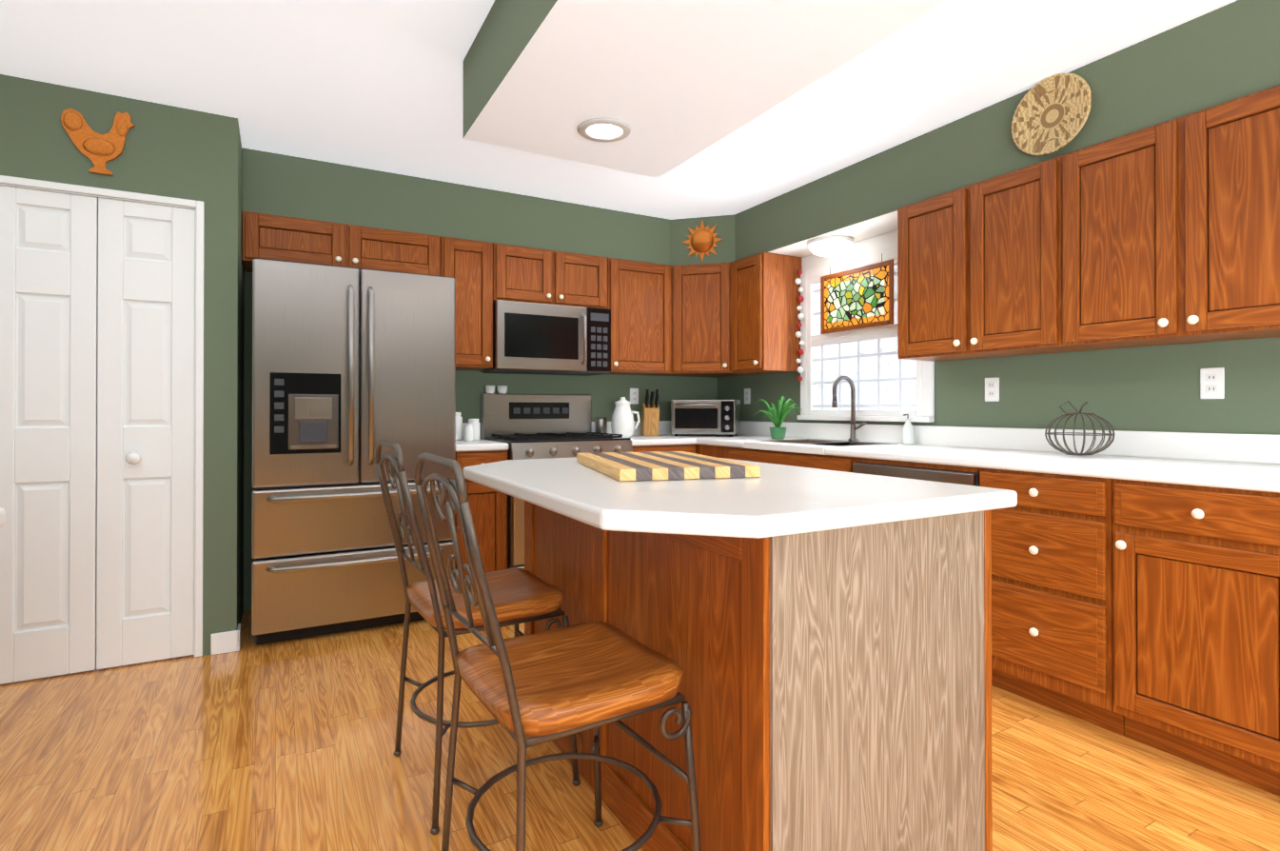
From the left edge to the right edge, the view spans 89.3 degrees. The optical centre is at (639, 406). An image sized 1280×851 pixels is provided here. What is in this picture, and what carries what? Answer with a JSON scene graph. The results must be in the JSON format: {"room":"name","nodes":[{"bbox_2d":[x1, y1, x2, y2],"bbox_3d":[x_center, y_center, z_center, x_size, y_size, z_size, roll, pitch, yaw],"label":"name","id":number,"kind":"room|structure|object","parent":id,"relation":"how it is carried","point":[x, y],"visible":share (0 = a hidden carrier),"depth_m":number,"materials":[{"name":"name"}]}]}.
{"room":"kitchen","nodes":[
{"label":"kitchen","id":0,"kind":"room"},
{"bbox_2d":[0,74,244,655],"bbox_3d":[-3.326,-0.104,2.590,2.955,2.440,0.780,0,0,-29],"label":"wall","id":1,"kind":"structure","parent":0,"point":[179,152],"depth_m":2.91,"materials":[{"name":"green paint"}]},
{"bbox_2d":[60,108,135,175],"bbox_3d":[-2.276,-1.118,2.724,0.243,0.279,0.015,0,0,-29],"label":"artwork","id":2,"kind":"object","parent":1,"relation":"attached to","point":[99,150],"visible":1,"depth_m":2.72,"materials":[{"name":"orange metal"}]},
{"bbox_2d":[0,175,204,684],"bbox_3d":[-2.301,0.099,2.747,0.755,2.035,0.126,0,0,-29],"label":"pantry door","id":3,"kind":"structure","parent":1,"relation":"in","point":[101,413],"depth_m":2.74,"materials":[{"name":"white paint"}]},
{"bbox_2d":[0,507,5,527],"bbox_3d":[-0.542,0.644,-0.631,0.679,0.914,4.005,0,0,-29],"label":"door knob","id":4,"kind":"object","parent":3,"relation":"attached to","point":[2,516],"visible":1,"depth_m":1.25,"materials":[{"name":"beige ceramic"}]},
{"bbox_2d":[210,623,240,654],"bbox_3d":[-3.151,1.067,2.285,2.968,0.095,0.114,0,0,-29],"label":"baseboard","id":5,"kind":"structure","parent":1,"relation":"attached to","point":[226,641],"depth_m":2.93,"materials":[{"name":"white paint"}]},
{"bbox_2d":[241,147,717,610],"bbox_3d":[-0.692,-0.096,4.281,3.295,2.440,0.400,0,0,-29],"label":"wall","id":6,"kind":"structure","parent":0,"point":[281,185],"depth_m":3.90,"materials":[{"name":"green paint"}]},
{"bbox_2d":[242,211,349,272],"bbox_3d":[-1.879,-0.864,3.535,0.482,0.249,0.345,0,0,-29],"label":"upper cabinet","id":7,"kind":"object","parent":6,"relation":"attached to","point":[265,236],"depth_m":3.39,"materials":[{"name":"brown wood"}]},
{"bbox_2d":[349,224,444,275],"bbox_3d":[-1.451,-0.863,3.775,0.499,0.249,0.345,0,0,-29],"label":"upper cabinet","id":8,"kind":"object","parent":6,"relation":"attached to","point":[376,248],"depth_m":3.63,"materials":[{"name":"brown wood"}]},
{"bbox_2d":[444,236,497,370],"bbox_3d":[-1.095,-0.610,3.972,0.305,0.754,0.345,0,0,-29],"label":"upper cabinet","id":9,"kind":"object","parent":6,"relation":"attached to","point":[473,265],"depth_m":3.84,"materials":[{"name":"brown wood"}]},
{"bbox_2d":[497,243,611,310],"bbox_3d":[-0.624,-0.814,4.236,0.765,0.344,0.345,0,0,-29],"label":"upper cabinet","id":10,"kind":"object","parent":6,"relation":"attached to","point":[524,274],"depth_m":4.10,"materials":[{"name":"brown wood"}]},
{"bbox_2d":[479,299,610,375],"bbox_3d":[-0.600,-0.426,4.196,0.762,0.421,0.428,0,0,-29],"label":"microwave","id":11,"kind":"object","parent":10,"relation":"attached to","point":[536,338],"visible":1,"depth_m":4.04,"materials":[{"name":"silver metal"}]},
{"bbox_2d":[462,420,670,439],"bbox_3d":[-0.345,0.160,4.572,2.200,0.102,0.021,0,0,-29],"label":"backsplash","id":12,"kind":"structure","parent":6,"relation":"attached to","point":[663,425],"depth_m":4.75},
{"bbox_2d":[630,388,638,404],"bbox_3d":[-0.041,-0.074,4.753,0.072,0.116,0.008,0,0,-29],"label":"electrical outlet plate","id":13,"kind":"object","parent":6,"relation":"attached to","point":[634,392],"depth_m":4.75,"materials":[{"name":"white paint"}]},
{"bbox_2d":[607,257,672,375],"bbox_3d":[-0.070,-0.607,4.545,0.495,0.754,0.345,0,0,-29],"label":"upper cabinet","id":14,"kind":"object","parent":6,"relation":"attached to","point":[641,312],"depth_m":4.40,"materials":[{"name":"brown wood"}]},
{"bbox_2d":[657,264,744,377],"bbox_3d":[0.487,-0.606,4.701,0.626,0.754,0.615,0,0,-29],"label":"upper cabinet","id":15,"kind":"object","parent":6,"relation":"attached to","point":[683,275],"depth_m":4.50,"materials":[{"name":"brown wood"}]},
{"bbox_2d":[0,0,1237,219],"bbox_3d":[-0.492,-1.363,0.801,6.350,0.060,6.680,0,0,-29],"label":"ceiling","id":16,"kind":"structure","parent":0,"point":[371,84],"depth_m":2.61,"materials":[{"name":"white paint"}]},
{"bbox_2d":[0,609,1279,850],"bbox_3d":[-0.492,1.137,0.789,6.350,0.060,6.680,0,0,-29],"label":"floor","id":17,"kind":"structure","parent":0,"point":[249,744],"depth_m":1.98,"materials":[{"name":"brown wood"}]},
{"bbox_2d":[251,257,455,644],"bbox_3d":[-1.525,0.212,3.460,0.922,1.799,0.781,0,0,-29],"label":"refrigerator","id":18,"kind":"object","parent":17,"relation":"on","point":[351,366],"visible":0.81,"depth_m":3.13,"materials":[{"name":"grey metal"}]},
{"bbox_2d":[374,439,580,834],"bbox_3d":[-0.509,0.606,1.971,0.504,1.014,0.476,0,0,-32],"label":"stool","id":19,"kind":"object","parent":17,"relation":"on","point":[520,595],"visible":0.83,"depth_m":1.88,"materials":[{"name":"brown wood"}]},
{"bbox_2d":[452,447,508,576],"bbox_3d":[-1.023,0.685,3.842,0.303,0.873,0.626,0,0,-29],"label":"base cabinet","id":20,"kind":"object","parent":17,"relation":"on","point":[488,506],"depth_m":3.59,"materials":[{"name":"brown wood"}]},
{"bbox_2d":[455,439,508,447],"bbox_3d":[-1.022,0.227,3.842,0.305,0.040,0.635,0,0,-29],"label":"countertop","id":21,"kind":"structure","parent":20,"relation":"on","point":[481,443],"depth_m":3.61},
{"bbox_2d":[455,412,462,440],"bbox_3d":[-1.126,0.121,3.945,0.088,0.172,0.088,0,0,-41],"label":"jar","id":22,"kind":"object","parent":21,"relation":"on","point":[459,419],"depth_m":3.91,"materials":[{"name":"white ceramic"}]},
{"bbox_2d":[459,421,477,441],"bbox_3d":[-1.009,0.155,3.816,0.059,0.102,0.059,0,0,-41],"label":"jar","id":23,"kind":"object","parent":21,"relation":"on","point":[472,430],"depth_m":3.81,"materials":[{"name":"white ceramic"}]},
{"bbox_2d":[468,418,480,440],"bbox_3d":[-1.014,0.141,3.950,0.079,0.132,0.079,0,0,-41],"label":"jar","id":24,"kind":"object","parent":21,"relation":"on","point":[469,420],"depth_m":3.93,"materials":[{"name":"white ceramic"}]},
{"bbox_2d":[480,393,632,569],"bbox_3d":[-0.522,0.510,4.052,0.762,1.185,0.723,0,0,-29],"label":"range","id":25,"kind":"object","parent":17,"relation":"on","point":[525,426],"visible":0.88,"depth_m":4.14,"materials":[{"name":"silver metal"}]},
{"bbox_2d":[484,385,507,393],"bbox_3d":[-0.933,-0.108,4.205,0.148,0.050,0.068,0,0,-29],"label":"cup","id":26,"kind":"object","parent":25,"relation":"on","point":[502,389],"visible":1,"depth_m":4.19,"materials":[{"name":"white ceramic"}]},
{"bbox_2d":[413,452,701,850],"bbox_3d":[-0.192,0.604,1.404,0.504,1.014,0.476,0,0,-32],"label":"stool","id":27,"kind":"object","parent":17,"relation":"on","point":[546,686],"visible":1,"depth_m":1.34,"materials":[{"name":"brown wood"}]},
{"bbox_2d":[631,443,695,452],"bbox_3d":[0.008,0.688,4.418,0.507,0.873,0.626,0,0,-29],"label":"base cabinet","id":28,"kind":"object","parent":17,"relation":"on","point":[637,447],"depth_m":4.15,"materials":[{"name":"brown wood"}]},
{"bbox_2d":[630,435,695,443],"bbox_3d":[0.276,0.231,4.568,1.119,0.040,0.635,0,0,-29],"label":"countertop","id":29,"kind":"structure","parent":28,"relation":"on","point":[635,439],"depth_m":4.21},
{"bbox_2d":[594,417,607,434],"bbox_3d":[-0.269,0.143,4.493,0.084,0.132,0.083,0,0,-29],"label":"steel canister","id":30,"kind":"object","parent":29,"relation":"on","point":[600,424],"visible":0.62,"depth_m":4.46,"materials":[{"name":"silver metal"}]},
{"bbox_2d":[610,396,640,437],"bbox_3d":[-0.092,0.073,4.386,0.214,0.272,0.160,0,0,-29],"label":"pitcher","id":31,"kind":"object","parent":29,"relation":"on","point":[622,423],"visible":0.96,"depth_m":4.32,"materials":[{"name":"ceramic"}]},
{"bbox_2d":[640,389,659,435],"bbox_3d":[0.074,0.045,4.608,0.110,0.330,0.238,0,0,-9],"label":"knife block","id":32,"kind":"object","parent":29,"relation":"on","point":[650,419],"visible":0.98,"depth_m":4.56,"materials":[{"name":"brown wood"}]},
{"bbox_2d":[670,399,740,436],"bbox_3d":[0.470,0.082,4.624,0.450,0.255,0.346,0,0,16],"label":"toaster oven","id":33,"kind":"object","parent":29,"relation":"on","point":[720,417],"visible":1,"depth_m":4.49,"materials":[{"name":"silver metal"}]},
{"bbox_2d":[524,503,992,850],"bbox_3d":[0.210,0.676,1.974,0.703,0.873,1.380,0,0,-29],"label":"kitchen island","id":34,"kind":"object","parent":17,"relation":"on","point":[822,638],"depth_m":1.39,"materials":[{"name":"brown wood"}]},
{"bbox_2d":[463,457,1017,552],"bbox_3d":[0.100,0.219,1.921,0.985,0.040,1.470,0,0,-29],"label":"island countertop","id":35,"kind":"structure","parent":34,"relation":"on","point":[661,516],"depth_m":1.43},
{"bbox_2d":[576,451,760,481],"bbox_3d":[0.053,0.182,2.061,0.400,0.032,0.660,0,0,-15],"label":"cutting board","id":36,"kind":"object","parent":35,"relation":"on","point":[642,465],"visible":1,"depth_m":1.82,"materials":[{"name":"brown wood"}]},
{"bbox_2d":[726,435,902,471],"bbox_3d":[1.049,0.665,3.684,0.626,0.912,0.951,0,0,-29],"label":"base cabinet","id":37,"kind":"object","parent":17,"relation":"on","point":[821,452],"depth_m":3.62,"materials":[{"name":"brown wood"}]},
{"bbox_2d":[753,395,802,439],"bbox_3d":[0.881,0.070,4.098,0.288,0.274,0.312,0,0,-29],"label":"potted plant","id":38,"kind":"object","parent":37,"relation":"on","point":[777,416],"visible":1,"depth_m":4.07,"materials":[{"name":"green plant"}]},
{"bbox_2d":[852,461,979,486],"bbox_3d":[1.420,0.693,2.971,0.663,0.850,0.624,0,0,-29],"label":"dishwasher","id":39,"kind":"object","parent":17,"relation":"on","point":[967,478],"visible":0.19,"depth_m":2.78,"materials":[{"name":"grey metal"}]},
{"bbox_2d":[844,443,1057,472],"bbox_3d":[1.442,0.661,2.981,0.626,0.912,0.659,0,0,-29],"label":"countertop","id":40,"kind":"structure","parent":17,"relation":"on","point":[959,457],"depth_m":2.96,"materials":[{"name":"white stone"}]},
{"bbox_2d":[901,413,914,444],"bbox_3d":[1.437,0.123,3.476,0.067,0.162,0.062,0,0,-29],"label":"soap bottle","id":41,"kind":"object","parent":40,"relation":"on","point":[907,432],"visible":0.98,"depth_m":3.46,"materials":[{"name":"white plastic"}]},
{"bbox_2d":[973,451,1175,728],"bbox_3d":[1.714,0.659,2.495,0.626,0.912,0.455,0,0,-29],"label":"base cabinet","id":42,"kind":"object","parent":17,"relation":"on","point":[1047,548],"depth_m":2.33,"materials":[{"name":"brown wood"}]},
{"bbox_2d":[1044,400,1115,455],"bbox_3d":[1.765,0.088,2.606,0.234,0.220,0.234,0,0,-29],"label":"pumpkin","id":43,"kind":"object","parent":42,"relation":"on","point":[1084,434],"visible":1,"depth_m":2.58,"materials":[{"name":"metal"}]},
{"bbox_2d":[1102,454,1279,795],"bbox_3d":[1.948,0.657,2.078,0.628,0.912,0.501,0,0,-29],"label":"base cabinet","id":44,"kind":"object","parent":17,"relation":"on","point":[1135,584],"depth_m":1.96,"materials":[{"name":"brown wood"}]},
{"bbox_2d":[462,0,948,177],"bbox_3d":[0.871,-1.183,0.600,0.866,0.299,4.800,0,0,-29],"label":"ceiling","id":45,"kind":"structure","parent":0,"point":[672,84],"depth_m":1.99,"materials":[{"name":"white paint"}]},
{"bbox_2d":[577,118,630,142],"bbox_3d":[-0.132,-1.019,2.398,0.196,0.010,0.196,0,0,-29],"label":"recessed light","id":46,"kind":"object","parent":45,"relation":"in","point":[603,129],"visible":1,"depth_m":2.39,"materials":[{"name":"white"}]},
{"bbox_2d":[670,0,1279,434],"bbox_3d":[1.965,-0.106,2.168,0.719,2.440,6.479,0,0,-29],"label":"wall","id":47,"kind":"structure","parent":0,"point":[1225,53],"depth_m":2.77,"materials":[{"name":"green paint"}]},
{"bbox_2d":[681,220,724,260],"bbox_3d":[0.432,-1.147,4.498,0.216,0.300,0.216,0,0,-29],"label":"artwork","id":48,"kind":"object","parent":47,"relation":"attached to","point":[701,241],"visible":1,"depth_m":4.48,"materials":[{"name":"orange metal"}]},
{"bbox_2d":[744,388,750,404],"bbox_3d":[0.791,-0.074,4.789,0.008,0.116,0.072,0,0,-29],"label":"electrical outlet plate","id":49,"kind":"object","parent":47,"relation":"attached to","point":[747,394],"depth_m":4.78,"materials":[{"name":"white paint"}]},
{"bbox_2d":[729,252,801,374],"bbox_3d":[0.843,-0.608,4.356,0.341,0.754,0.330,0,0,-29],"label":"upper cabinet","id":50,"kind":"object","parent":47,"relation":"attached to","point":[731,319],"depth_m":4.23,"materials":[{"name":"brown wood"}]},
{"bbox_2d":[807,235,853,256],"bbox_3d":[1.138,-0.942,3.876,0.270,0.087,0.270,0,0,-29],"label":"ceiling light","id":51,"kind":"object","parent":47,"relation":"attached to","point":[833,246],"visible":1,"depth_m":3.79,"materials":[{"name":"white glass"}]},
{"bbox_2d":[794,230,934,422],"bbox_3d":[1.282,-0.449,3.840,0.078,1.071,0.992,0,0,-29],"label":"window","id":52,"kind":"structure","parent":47,"relation":"in","point":[847,317],"depth_m":3.84,"materials":[{"name":"white paint"}]},
{"bbox_2d":[897,157,1073,361],"bbox_3d":[1.612,-0.614,2.979,0.340,0.754,0.776,0,0,-29],"label":"upper cabinet","id":53,"kind":"object","parent":47,"relation":"attached to","point":[975,261],"depth_m":2.85,"materials":[{"name":"brown wood"}]},
{"bbox_2d":[984,376,999,401],"bbox_3d":[1.709,-0.082,3.148,0.008,0.116,0.072,0,0,-29],"label":"electrical outlet plate","id":54,"kind":"object","parent":47,"relation":"attached to","point":[992,384],"depth_m":3.14,"materials":[{"name":"white paint"}]},
{"bbox_2d":[740,420,1279,458],"bbox_3d":[1.477,0.155,3.544,0.022,0.102,3.550,0,0,-29],"label":"backsplash","id":55,"kind":"structure","parent":47,"relation":"attached to","point":[1214,445],"depth_m":2.85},
{"bbox_2d":[1011,72,1091,156],"bbox_3d":[1.654,-1.169,2.607,0.032,0.310,0.310,0,0,-29],"label":"art","id":56,"kind":"object","parent":47,"relation":"attached to","point":[1052,113],"visible":1,"depth_m":2.60},
{"bbox_2d":[1053,84,1279,351],"bbox_3d":[1.993,-0.618,2.298,0.340,0.754,0.784,0,0,-29],"label":"upper cabinet","id":57,"kind":"object","parent":47,"relation":"attached to","point":[1167,232],"depth_m":2.24,"materials":[{"name":"brown wood"}]},
{"bbox_2d":[1200,367,1224,398],"bbox_3d":[2.124,-0.085,2.406,0.008,0.116,0.072,0,0,-29],"label":"electrical outlet plate","id":58,"kind":"object","parent":47,"relation":"attached to","point":[1211,383],"depth_m":2.40,"materials":[{"name":"white paint"}]}
]}

